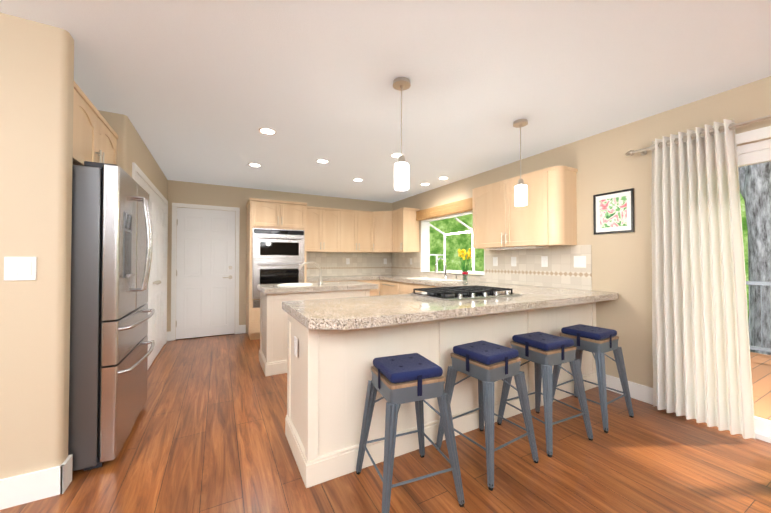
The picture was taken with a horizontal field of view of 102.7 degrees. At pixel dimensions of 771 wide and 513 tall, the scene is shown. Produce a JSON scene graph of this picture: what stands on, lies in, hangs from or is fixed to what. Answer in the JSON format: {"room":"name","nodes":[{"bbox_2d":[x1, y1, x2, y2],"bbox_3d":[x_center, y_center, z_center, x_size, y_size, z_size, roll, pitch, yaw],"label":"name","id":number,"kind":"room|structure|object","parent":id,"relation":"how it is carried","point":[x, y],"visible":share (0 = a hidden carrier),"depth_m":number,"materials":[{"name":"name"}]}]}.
{"room":"kitchen","nodes":[
{"label":"kitchen","id":0,"kind":"room"},
{"bbox_2d":[0,12,73,478],"bbox_3d":[-3.111,0.002,0.928,3.155,2.440,0.115,0,-1,-28],"label":"wall","id":1,"kind":"structure","parent":0,"point":[36,102],"depth_m":1.58,"materials":[{"name":"beige paint"}]},
{"bbox_2d":[4,257,36,280],"bbox_3d":[-1.831,0.061,1.547,0.113,0.120,0.009,0,-1,-28],"label":"switch plate","id":2,"kind":"object","parent":1,"relation":"attached to","point":[20,268],"visible":1,"depth_m":1.54,"materials":[{"name":"white plastic"}]},
{"bbox_2d":[0,458,70,509],"bbox_3d":[-3.067,1.151,0.878,3.141,0.140,0.046,0,-1,-28],"label":"baseboard","id":3,"kind":"structure","parent":1,"relation":"attached to","point":[32,486],"depth_m":1.55,"materials":[{"name":"white paint"}]},
{"bbox_2d":[98,110,166,199],"bbox_3d":[-3.920,0.024,2.451,3.180,2.440,3.335,0,-1,-28],"label":"wall","id":4,"kind":"structure","parent":0,"point":[131,146],"depth_m":2.76,"materials":[{"name":"beige paint"}]},
{"bbox_2d":[73,81,117,165],"bbox_3d":[-2.338,-0.796,1.972,0.810,0.445,0.954,0,-1,-28],"label":"upper cabinet","id":5,"kind":"object","parent":4,"relation":"attached to","point":[95,136],"visible":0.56,"depth_m":2.05,"materials":[{"name":"brown wood"}]},
{"bbox_2d":[132,162,167,343],"bbox_3d":[-2.756,0.212,3.665,0.021,2.097,2.044,0,-1,-28],"label":"door frame","id":6,"kind":"structure","parent":4,"relation":"attached to","point":[139,171],"depth_m":3.80,"materials":[{"name":"white paint"}]},
{"bbox_2d":[136,173,166,369],"bbox_3d":[-2.730,0.240,3.679,0.076,2.018,1.920,0,-1,-28],"label":"door","id":7,"kind":"structure","parent":4,"relation":"in","point":[157,287],"depth_m":3.83,"materials":[{"name":"white"}]},
{"bbox_2d":[167,180,391,339],"bbox_3d":[-1.594,0.070,5.670,4.170,2.440,0.120,0,-1,-28],"label":"wall","id":8,"kind":"structure","parent":0,"point":[200,193],"depth_m":5.15,"materials":[{"name":"beige paint"}]},
{"bbox_2d":[171,203,239,340],"bbox_3d":[-2.845,0.230,4.911,0.934,2.097,0.021,0,-1,-28],"label":"door frame","id":9,"kind":"structure","parent":8,"relation":"attached to","point":[173,269],"depth_m":4.80,"materials":[{"name":"white paint"}]},
{"bbox_2d":[176,207,235,338],"bbox_3d":[-2.834,0.258,4.890,0.810,2.018,0.063,0,-1,-28],"label":"back door","id":10,"kind":"structure","parent":8,"relation":"in","point":[205,274],"depth_m":4.90,"materials":[{"name":"white wood"}]},
{"bbox_2d":[307,206,342,252],"bbox_3d":[-1.182,-0.476,5.632,0.730,0.790,0.348,0,-1,-28],"label":"upper cabinet","id":11,"kind":"object","parent":8,"relation":"attached to","point":[334,230],"depth_m":5.49,"materials":[{"name":"brown wood"}]},
{"bbox_2d":[343,210,354,252],"bbox_3d":[-0.762,-0.473,5.859,0.450,0.790,0.348,0,-1,-28],"label":"upper cabinet","id":12,"kind":"object","parent":8,"relation":"attached to","point":[348,215],"depth_m":5.72,"materials":[{"name":"brown wood"}]},
{"bbox_2d":[355,210,370,252],"bbox_3d":[-0.464,-0.471,6.000,0.435,0.790,0.383,0,-1,-28],"label":"upper cabinet","id":13,"kind":"object","parent":8,"relation":"attached to","point":[362,218],"depth_m":5.85,"materials":[{"name":"brown wood"}]},
{"bbox_2d":[371,211,390,252],"bbox_3d":[0.001,-0.469,6.091,0.664,0.790,0.664,0,-1,-28],"label":"upper cabinet","id":14,"kind":"object","parent":8,"relation":"attached to","point":[380,220],"depth_m":5.90,"materials":[{"name":"brown wood"}]},
{"bbox_2d":[0,333,770,512],"bbox_3d":[-0.863,1.262,0.950,7.350,0.080,9.050,0,-1,-28],"label":"floor","id":15,"kind":"structure","parent":0,"point":[207,434],"depth_m":1.82,"materials":[{"name":"brown wood"}]},
{"bbox_2d":[68,161,154,471],"bbox_3d":[-2.166,0.343,2.039,0.999,1.790,0.910,0,-1,-28],"label":"refrigerator","id":16,"kind":"object","parent":15,"relation":"on","point":[111,246],"visible":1,"depth_m":1.81,"materials":[{"name":"grey metal"}]},
{"bbox_2d":[246,198,306,339],"bbox_3d":[-1.798,0.201,5.075,0.872,2.160,0.725,0,-1,-28],"label":"tall cabinet","id":17,"kind":"object","parent":15,"relation":"on","point":[276,245],"visible":0.75,"depth_m":4.80,"materials":[{"name":"brown wood"}]},
{"bbox_2d":[258,289,369,375],"bbox_3d":[-0.860,0.832,3.782,1.224,0.861,0.604,0,-1,-28],"label":"kitchen island","id":18,"kind":"object","parent":15,"relation":"on","point":[273,337],"depth_m":3.32,"materials":[{"name":"beige wood"}]},
{"bbox_2d":[257,281,376,292],"bbox_3d":[-0.838,0.370,3.801,1.310,0.056,0.720,0,-1,-28],"label":"island countertop","id":19,"kind":"structure","parent":18,"relation":"on","point":[329,287],"depth_m":3.50,"materials":[{"name":"beige stone"}]},
{"bbox_2d":[277,282,312,284],"bbox_3d":[-1.075,0.413,3.672,0.406,0.168,0.406,0,-1,-28],"label":"sink","id":20,"kind":"object","parent":19,"relation":"in","point":[311,283],"depth_m":3.83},
{"bbox_2d":[298,261,324,284],"bbox_3d":[-0.935,0.201,3.823,0.316,0.284,0.105,0,-1,-28],"label":"faucet","id":21,"kind":"object","parent":19,"relation":"on","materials":[{"name":"silver metal"}]},
{"bbox_2d":[299,281,337,300],"bbox_3d":[-1.212,0.856,5.443,0.514,0.862,0.618,0,-1,-28],"label":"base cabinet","id":22,"kind":"object","parent":15,"relation":"on","point":[307,281],"depth_m":5.09,"materials":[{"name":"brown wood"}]},
{"bbox_2d":[362,281,377,296],"bbox_3d":[-0.467,0.862,5.845,0.506,0.862,0.618,0,-1,-28],"label":"base cabinet","id":23,"kind":"object","parent":15,"relation":"on","point":[373,292],"depth_m":5.63,"materials":[{"name":"brown wood"}]},
{"bbox_2d":[378,281,397,296],"bbox_3d":[0.314,0.857,5.503,0.655,0.862,0.766,0,-1,-28],"label":"base cabinet","id":24,"kind":"object","parent":15,"relation":"on","point":[383,286],"depth_m":5.41,"materials":[{"name":"brown wood"}]},
{"bbox_2d":[307,277,377,280],"bbox_3d":[-0.854,0.397,5.631,1.316,0.055,0.637,0,-1,-28],"label":"countertop","id":25,"kind":"structure","parent":24,"relation":"on","point":[308,278],"depth_m":5.36,"materials":[{"name":"beige stone"}]},
{"bbox_2d":[356,353,464,512],"bbox_3d":[0.111,0.897,1.646,0.438,0.670,0.438,0,-1,-21],"label":"stool","id":26,"kind":"object","parent":15,"relation":"on","point":[396,381],"visible":1,"depth_m":1.54,"materials":[{"name":"metal"}]},
{"bbox_2d":[398,281,425,292],"bbox_3d":[0.699,0.847,4.828,0.618,0.862,0.910,0,-1,-28],"label":"base cabinet","id":27,"kind":"object","parent":15,"relation":"on","point":[402,287],"depth_m":4.78,"materials":[{"name":"brown wood"}]},
{"bbox_2d":[366,273,517,288],"bbox_3d":[0.662,0.386,4.882,0.637,0.055,3.396,0,-1,-28],"label":"countertop","id":28,"kind":"structure","parent":27,"relation":"on","point":[381,276],"depth_m":4.12,"materials":[{"name":"beige stone"}]},
{"bbox_2d":[414,277,453,280],"bbox_3d":[0.734,0.446,4.751,0.420,0.202,0.880,0,-1,-28],"label":"sink","id":29,"kind":"object","parent":28,"relation":"in","point":[415,278],"depth_m":4.81,"materials":[{"name":"white ceramic"}]},
{"bbox_2d":[435,258,449,276],"bbox_3d":[0.889,0.186,4.794,0.231,0.340,0.129,0,-1,-28],"label":"faucet","id":30,"kind":"object","parent":28,"relation":"on","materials":[{"name":"silver metal"}]},
{"bbox_2d":[426,285,449,292],"bbox_3d":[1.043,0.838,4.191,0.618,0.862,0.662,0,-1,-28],"label":"base cabinet","id":31,"kind":"object","parent":15,"relation":"on","point":[429,288],"depth_m":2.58,"materials":[{"name":"brown wood"}]},
{"bbox_2d":[286,301,597,487],"bbox_3d":[0.678,0.815,2.573,2.798,0.862,0.570,0,-1,-28],"label":"base cabinet","id":32,"kind":"object","parent":15,"relation":"on","point":[336,347],"depth_m":1.92,"materials":[{"name":"white wood"}]},
{"bbox_2d":[282,285,617,332],"bbox_3d":[0.708,0.352,2.493,2.827,0.055,0.850,0,-1,-28],"label":"countertop","id":33,"kind":"structure","parent":32,"relation":"on","point":[334,315],"depth_m":2.04,"materials":[{"name":"beige stone"}]},
{"bbox_2d":[410,285,522,300],"bbox_3d":[0.677,0.300,2.616,0.790,0.050,0.515,0,-1,-28],"label":"cooktop","id":34,"kind":"object","parent":33,"relation":"in","point":[456,293],"depth_m":2.49,"materials":[{"name":"black metal"}]},
{"bbox_2d":[436,340,538,490],"bbox_3d":[0.622,0.901,1.922,0.438,0.670,0.438,1,-1,-32],"label":"stool","id":35,"kind":"object","parent":15,"relation":"on","point":[486,364],"visible":0.96,"depth_m":1.84,"materials":[{"name":"metal"}]},
{"bbox_2d":[497,332,592,456],"bbox_3d":[1.114,0.905,2.188,0.459,0.670,0.459,0,-1,-28],"label":"stool","id":36,"kind":"object","parent":15,"relation":"on","point":[544,352],"visible":0.88,"depth_m":2.09,"materials":[{"name":"metal"}]},
{"bbox_2d":[552,324,633,432],"bbox_3d":[1.625,0.909,2.463,0.459,0.670,0.459,0,-1,-28],"label":"stool","id":37,"kind":"object","parent":15,"relation":"on","point":[599,342],"visible":0.71,"depth_m":2.38,"materials":[{"name":"metal"}]},
{"bbox_2d":[0,0,770,202],"bbox_3d":[-0.863,-1.257,0.986,7.350,0.080,9.050,0,-1,-28],"label":"ceiling","id":38,"kind":"structure","parent":0,"point":[199,91],"depth_m":2.04,"materials":[{"name":"white paint"}]},
{"bbox_2d":[248,163,261,166],"bbox_3d":[-1.674,-1.171,3.951,0.169,0.007,0.169,1,-1,-34],"label":"recessed light","id":39,"kind":"object","parent":38,"relation":"in","point":[250,164],"depth_m":3.96,"materials":[{"name":"white paint"}]},
{"bbox_2d":[258,127,276,134],"bbox_3d":[-1.118,-1.186,2.921,0.169,0.007,0.169,1,-1,-34],"label":"recessed light","id":40,"kind":"object","parent":38,"relation":"in","point":[266,131],"depth_m":2.92,"materials":[{"name":"white paint"}]},
{"bbox_2d":[316,159,329,163],"bbox_3d":[-0.774,-1.173,3.800,0.169,0.007,0.169,1,-1,-34],"label":"recessed light","id":41,"kind":"object","parent":38,"relation":"in","point":[323,161],"depth_m":3.80,"materials":[{"name":"white paint"}]},
{"bbox_2d":[390,153,404,157],"bbox_3d":[0.136,-1.176,3.587,0.169,0.007,0.169,1,-1,-34],"label":"recessed light","id":42,"kind":"object","parent":38,"relation":"in","point":[395,155],"depth_m":3.58,"materials":[{"name":"white paint"}]},
{"bbox_2d":[393,77,410,190],"bbox_3d":[0.111,-0.831,2.114,0.124,0.739,0.124,0,-1,-28],"label":"pendant light","id":43,"kind":"object","parent":38,"relation":"hanging from","point":[401,170],"visible":1,"depth_m":2.08,"materials":[{"name":"white glass"}]},
{"bbox_2d":[438,176,448,179],"bbox_3d":[0.861,-1.162,4.581,0.169,0.007,0.169,1,-1,-34],"label":"recessed light","id":44,"kind":"object","parent":38,"relation":"in","point":[444,177],"depth_m":4.58,"materials":[{"name":"white paint"}]},
{"bbox_2d":[513,119,527,205],"bbox_3d":[1.192,-0.822,2.720,0.124,0.739,0.124,0,-1,-28],"label":"pendant light","id":45,"kind":"object","parent":38,"relation":"hanging from","point":[520,193],"visible":1,"depth_m":2.69,"materials":[{"name":"white glass"}]},
{"bbox_2d":[392,76,770,387],"bbox_3d":[2.305,0.027,2.678,0.150,2.440,8.850,0,-1,-28],"label":"wall","id":46,"kind":"structure","parent":0,"point":[602,162],"depth_m":2.78,"materials":[{"name":"beige paint"}]},
{"bbox_2d":[391,207,418,252],"bbox_3d":[0.344,-0.474,5.752,0.383,0.790,0.450,0,-1,-28],"label":"upper cabinet","id":47,"kind":"object","parent":46,"relation":"attached to","point":[404,225],"depth_m":5.58,"materials":[{"name":"brown wood"}]},
{"bbox_2d":[416,198,472,220],"bbox_3d":[0.980,-0.747,4.895,0.083,0.170,1.662,0,-1,-28],"label":"shade valance","id":48,"kind":"object","parent":46,"relation":"attached to","point":[464,205],"visible":0.62,"depth_m":4.87,"materials":[{"name":"brown wood"}]},
{"bbox_2d":[421,210,484,274],"bbox_3d":[1.251,-0.174,5.061,0.555,0.969,1.538,0,-1,-28],"label":"garden window","id":49,"kind":"structure","parent":46,"relation":"in","point":[425,245],"depth_m":5.61,"materials":[{"name":"white"}]},
{"bbox_2d":[472,166,577,249],"bbox_3d":[1.535,-0.490,3.581,0.352,0.800,1.167,0,-1,-28],"label":"upper cabinet","id":50,"kind":"object","parent":46,"relation":"attached to","point":[545,216],"visible":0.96,"depth_m":3.29,"materials":[{"name":"brown wood"}]},
{"bbox_2d":[593,188,633,234],"bbox_3d":[2.111,-0.408,2.864,0.018,0.385,0.330,0,-1,-28],"label":"picture frame","id":51,"kind":"object","parent":46,"relation":"attached to","point":[613,212],"visible":1,"depth_m":2.85,"materials":[{"name":"black"}]},
{"bbox_2d":[606,374,652,404],"bbox_3d":[2.169,1.178,2.740,0.016,0.140,0.516,0,-1,-28],"label":"baseboard","id":52,"kind":"structure","parent":46,"relation":"attached to","point":[640,392],"depth_m":2.70,"materials":[{"name":"white paint"}]},
{"bbox_2d":[625,115,770,438],"bbox_3d":[2.654,0.126,1.717,0.144,2.175,2.230,0,-1,-28],"label":"curtain","id":53,"kind":"object","parent":46,"relation":"attached to","point":[701,354],"visible":1,"depth_m":2.27,"materials":[{"name":"white fabric"}]},
{"bbox_2d":[736,126,770,442],"bbox_3d":[2.808,0.186,1.715,0.158,2.115,1.920,0,-1,-28],"label":"door frame","id":54,"kind":"structure","parent":46,"relation":"attached to","point":[754,153],"depth_m":2.12,"materials":[{"name":"white paint"}]},
{"label":"outside","id":55,"kind":"structure","parent":0,"visible":0},
{"bbox_2d":[430,193,748,313],"bbox_3d":[7.699,-1.699,6.496,8.153,12.000,27.046,0,-1,-28],"label":"trees","id":56,"kind":"object","parent":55,"point":[455,243],"depth_m":15.64,"materials":[{"name":"green"}]},
{"bbox_2d":[738,161,770,354],"bbox_3d":[6.071,-0.563,7.108,1.977,6.752,4.148,0,-1,-28],"label":"trunk","id":57,"kind":"object","parent":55,"point":[755,184],"visible":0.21,"depth_m":5.75,"materials":[{"name":"grey plant"}]},
{"bbox_2d":[750,352,770,420],"bbox_3d":[4.557,2.517,1.955,3.140,2.440,6.100,0,-1,-28],"label":"deck","id":58,"kind":"object","parent":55,"point":[761,373],"depth_m":3.17,"materials":[{"name":"brown wood"}]},
{"bbox_2d":[746,281,770,351],"bbox_3d":[4.567,0.777,1.962,3.060,1.040,6.060,0,-1,-28],"label":"railing","id":59,"kind":"object","parent":58,"relation":"on","point":[760,283],"visible":0.06,"depth_m":4.17,"materials":[{"name":"silver metal"}]}
]}

